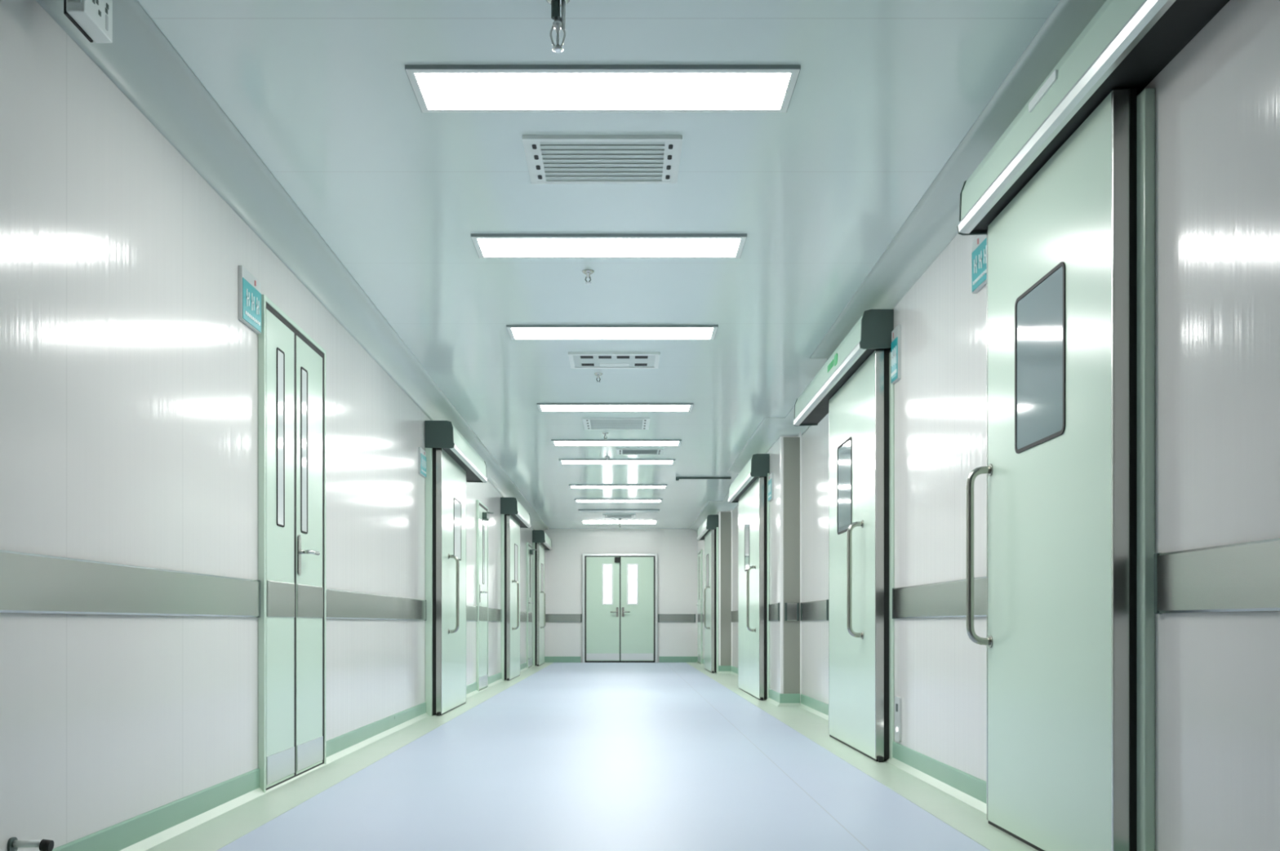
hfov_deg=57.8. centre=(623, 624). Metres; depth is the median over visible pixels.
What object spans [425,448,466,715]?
door
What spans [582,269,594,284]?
sprinkler
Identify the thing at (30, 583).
rail
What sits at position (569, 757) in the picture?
floor
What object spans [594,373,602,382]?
sprinkler
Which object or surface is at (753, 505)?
door
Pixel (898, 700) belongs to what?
wall socket
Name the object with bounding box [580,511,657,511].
diffuser
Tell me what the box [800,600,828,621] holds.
rail
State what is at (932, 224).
cove
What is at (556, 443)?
diffuser
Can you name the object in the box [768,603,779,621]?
rail
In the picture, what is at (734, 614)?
rail
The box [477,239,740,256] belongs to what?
diffuser
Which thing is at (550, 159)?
ceiling vent
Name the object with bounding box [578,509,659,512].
recessed light
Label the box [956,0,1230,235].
operator
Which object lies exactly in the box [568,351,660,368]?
ceiling vent
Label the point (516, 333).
diffuser
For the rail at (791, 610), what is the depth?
10.08 m
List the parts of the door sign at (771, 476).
teal panel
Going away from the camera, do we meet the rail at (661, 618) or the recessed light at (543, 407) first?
the recessed light at (543, 407)
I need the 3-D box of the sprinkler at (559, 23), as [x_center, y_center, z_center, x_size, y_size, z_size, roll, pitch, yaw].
[-0.185,-1.695,3.280,0.068,0.150,0.068,0,0,0]
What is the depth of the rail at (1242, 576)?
2.69 m
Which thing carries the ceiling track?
attached to the ceiling
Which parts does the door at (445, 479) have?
handle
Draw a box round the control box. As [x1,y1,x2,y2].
[63,0,112,43]
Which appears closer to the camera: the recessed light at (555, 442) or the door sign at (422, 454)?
the door sign at (422, 454)
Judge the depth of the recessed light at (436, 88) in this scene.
3.81 m
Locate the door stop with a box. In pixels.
[7,837,53,850]
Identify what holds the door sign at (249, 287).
attached to the wall at (129, 364)
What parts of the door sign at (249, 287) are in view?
teal panel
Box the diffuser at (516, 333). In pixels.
[511,328,713,338]
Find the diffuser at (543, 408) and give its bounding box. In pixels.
[540,405,689,411]
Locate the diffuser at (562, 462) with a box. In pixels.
[561,461,672,463]
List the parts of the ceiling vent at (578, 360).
return panel, panel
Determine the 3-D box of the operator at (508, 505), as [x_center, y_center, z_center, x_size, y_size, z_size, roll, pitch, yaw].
[-1.429,-1.480,15.575,0.218,0.215,2.050,0,0,0]
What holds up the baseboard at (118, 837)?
attached to the wall at (129, 364)
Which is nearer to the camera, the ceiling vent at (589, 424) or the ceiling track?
the ceiling vent at (589, 424)
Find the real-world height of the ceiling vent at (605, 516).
0.014 m
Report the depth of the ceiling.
4.71 m
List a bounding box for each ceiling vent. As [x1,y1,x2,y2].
[521,135,682,184]
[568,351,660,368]
[582,417,649,430]
[602,514,635,518]
[616,448,663,454]
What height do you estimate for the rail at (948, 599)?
0.158 m
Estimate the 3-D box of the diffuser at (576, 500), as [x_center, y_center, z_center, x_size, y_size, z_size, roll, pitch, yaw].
[-0.065,-1.764,16.600,1.202,0.009,0.262,0,0,0]
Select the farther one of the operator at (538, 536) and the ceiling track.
the operator at (538, 536)
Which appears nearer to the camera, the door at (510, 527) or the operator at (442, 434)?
the operator at (442, 434)
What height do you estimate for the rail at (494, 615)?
0.158 m
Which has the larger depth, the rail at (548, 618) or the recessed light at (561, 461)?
the rail at (548, 618)
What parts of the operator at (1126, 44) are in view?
name plate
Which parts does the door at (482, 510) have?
lever handle, kick plate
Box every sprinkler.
[546,0,569,53]
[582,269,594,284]
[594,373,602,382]
[602,432,608,439]
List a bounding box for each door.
[257,294,325,793]
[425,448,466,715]
[475,500,493,692]
[501,514,519,680]
[526,542,536,668]
[532,542,545,666]
[582,553,657,662]
[696,550,702,664]
[703,527,718,673]
[737,473,769,700]
[828,349,893,762]
[966,88,1155,850]
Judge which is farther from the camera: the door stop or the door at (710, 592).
the door at (710, 592)
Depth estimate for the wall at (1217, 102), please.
2.91 m
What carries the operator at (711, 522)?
attached to the wall at (1217, 102)
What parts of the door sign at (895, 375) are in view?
pale panel, teal panel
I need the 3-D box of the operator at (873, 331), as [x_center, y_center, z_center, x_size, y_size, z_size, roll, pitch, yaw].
[1.310,-1.526,7.175,0.175,0.205,2.350,0,0,0]
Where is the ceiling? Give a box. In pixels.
[137,0,1060,528]
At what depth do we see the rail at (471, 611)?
11.66 m
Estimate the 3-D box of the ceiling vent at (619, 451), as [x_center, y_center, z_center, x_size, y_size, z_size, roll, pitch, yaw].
[0.170,-1.763,11.865,0.480,0.014,0.370,0,0,0]
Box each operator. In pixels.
[425,420,487,483]
[500,497,530,528]
[532,530,552,550]
[697,515,718,540]
[728,453,768,502]
[793,309,893,426]
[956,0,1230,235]
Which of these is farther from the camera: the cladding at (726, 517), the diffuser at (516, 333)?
the cladding at (726, 517)
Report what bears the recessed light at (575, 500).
in the ceiling
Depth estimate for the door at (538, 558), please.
19.75 m
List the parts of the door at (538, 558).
handle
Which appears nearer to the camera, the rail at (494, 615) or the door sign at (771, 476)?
the door sign at (771, 476)
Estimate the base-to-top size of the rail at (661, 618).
0.158 m
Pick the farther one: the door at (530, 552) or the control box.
the door at (530, 552)
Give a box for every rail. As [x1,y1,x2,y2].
[0,550,260,617]
[325,588,426,620]
[466,605,477,621]
[488,608,502,622]
[520,612,527,622]
[545,613,582,622]
[657,613,695,622]
[731,610,737,622]
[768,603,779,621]
[784,603,799,621]
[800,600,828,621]
[892,576,986,618]
[1154,537,1279,613]
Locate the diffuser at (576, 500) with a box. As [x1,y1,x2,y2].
[576,500,660,502]
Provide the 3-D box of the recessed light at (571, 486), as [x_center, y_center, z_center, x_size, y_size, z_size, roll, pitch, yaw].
[-0.065,-1.763,14.900,1.255,0.014,0.315,0,0,0]
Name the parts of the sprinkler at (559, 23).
bulb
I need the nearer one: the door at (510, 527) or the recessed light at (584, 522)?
the door at (510, 527)
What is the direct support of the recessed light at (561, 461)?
in the ceiling
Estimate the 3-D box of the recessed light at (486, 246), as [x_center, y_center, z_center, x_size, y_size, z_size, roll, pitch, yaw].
[-0.065,-1.763,5.420,1.255,0.014,0.315,0,0,0]
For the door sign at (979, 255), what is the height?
0.205 m
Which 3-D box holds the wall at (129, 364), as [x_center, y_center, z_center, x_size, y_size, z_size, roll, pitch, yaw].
[-1.640,-0.525,8.825,0.200,2.490,25.650,0,0,0]
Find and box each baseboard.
[52,659,533,850]
[544,656,697,662]
[697,656,986,804]
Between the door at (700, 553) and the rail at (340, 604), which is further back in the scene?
the door at (700, 553)
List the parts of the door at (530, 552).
frame, kick plate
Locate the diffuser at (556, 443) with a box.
[554,441,678,445]
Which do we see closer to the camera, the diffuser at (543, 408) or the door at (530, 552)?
the diffuser at (543, 408)
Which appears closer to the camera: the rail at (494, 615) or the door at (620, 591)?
the rail at (494, 615)
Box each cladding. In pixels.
[720,511,731,666]
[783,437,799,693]
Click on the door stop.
(13, 844)
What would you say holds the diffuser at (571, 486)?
attached to the recessed light at (571, 486)
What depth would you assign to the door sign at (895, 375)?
5.86 m
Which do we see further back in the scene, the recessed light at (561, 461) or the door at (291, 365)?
the recessed light at (561, 461)
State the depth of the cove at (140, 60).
4.52 m
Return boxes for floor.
[119,661,1038,850]
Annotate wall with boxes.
[0,0,534,850]
[543,528,697,662]
[697,0,1279,850]
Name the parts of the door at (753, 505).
handle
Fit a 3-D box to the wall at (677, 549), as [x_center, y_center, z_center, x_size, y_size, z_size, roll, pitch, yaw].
[0.055,-0.525,21.750,3.590,2.490,0.200,0,0,0]
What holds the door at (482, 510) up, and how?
in the wall at (129, 364)
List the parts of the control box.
panel, plate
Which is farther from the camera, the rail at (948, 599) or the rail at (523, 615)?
the rail at (523, 615)
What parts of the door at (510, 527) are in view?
handle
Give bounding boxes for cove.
[35,0,549,530]
[688,0,1106,533]
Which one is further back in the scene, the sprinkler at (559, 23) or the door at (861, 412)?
the door at (861, 412)
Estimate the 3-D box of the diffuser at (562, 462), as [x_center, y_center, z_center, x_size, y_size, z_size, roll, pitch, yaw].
[-0.065,-1.764,12.620,1.202,0.009,0.262,0,0,0]
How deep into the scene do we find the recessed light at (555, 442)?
11.26 m
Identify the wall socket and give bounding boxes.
[894,696,902,742]
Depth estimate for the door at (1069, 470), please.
3.36 m
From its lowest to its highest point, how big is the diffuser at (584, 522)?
0.009 m
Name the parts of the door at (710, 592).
handle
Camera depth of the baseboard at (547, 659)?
21.64 m
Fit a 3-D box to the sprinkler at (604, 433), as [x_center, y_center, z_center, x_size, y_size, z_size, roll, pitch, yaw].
[-0.165,-1.740,10.750,0.060,0.060,0.060,0,0,0]
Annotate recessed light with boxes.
[404,65,800,112]
[471,234,746,258]
[506,324,718,340]
[537,403,693,412]
[551,440,681,446]
[558,459,675,464]
[568,484,667,488]
[574,499,662,502]
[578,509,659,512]
[582,521,655,524]
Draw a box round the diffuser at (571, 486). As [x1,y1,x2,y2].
[571,486,665,488]
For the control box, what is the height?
0.166 m
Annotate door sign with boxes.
[238,265,261,333]
[418,447,426,477]
[768,472,773,502]
[890,324,901,384]
[971,235,986,293]
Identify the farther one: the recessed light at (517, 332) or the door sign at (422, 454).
the door sign at (422, 454)
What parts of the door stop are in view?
wall plate, rod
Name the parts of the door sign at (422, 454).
teal panel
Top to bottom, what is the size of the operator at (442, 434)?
0.215 m
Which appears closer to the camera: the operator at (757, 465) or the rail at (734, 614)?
the operator at (757, 465)
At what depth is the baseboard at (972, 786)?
5.36 m
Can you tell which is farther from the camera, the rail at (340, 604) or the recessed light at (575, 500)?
the recessed light at (575, 500)
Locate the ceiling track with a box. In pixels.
[675,477,731,480]
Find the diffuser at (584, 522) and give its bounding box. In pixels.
[584,522,653,524]

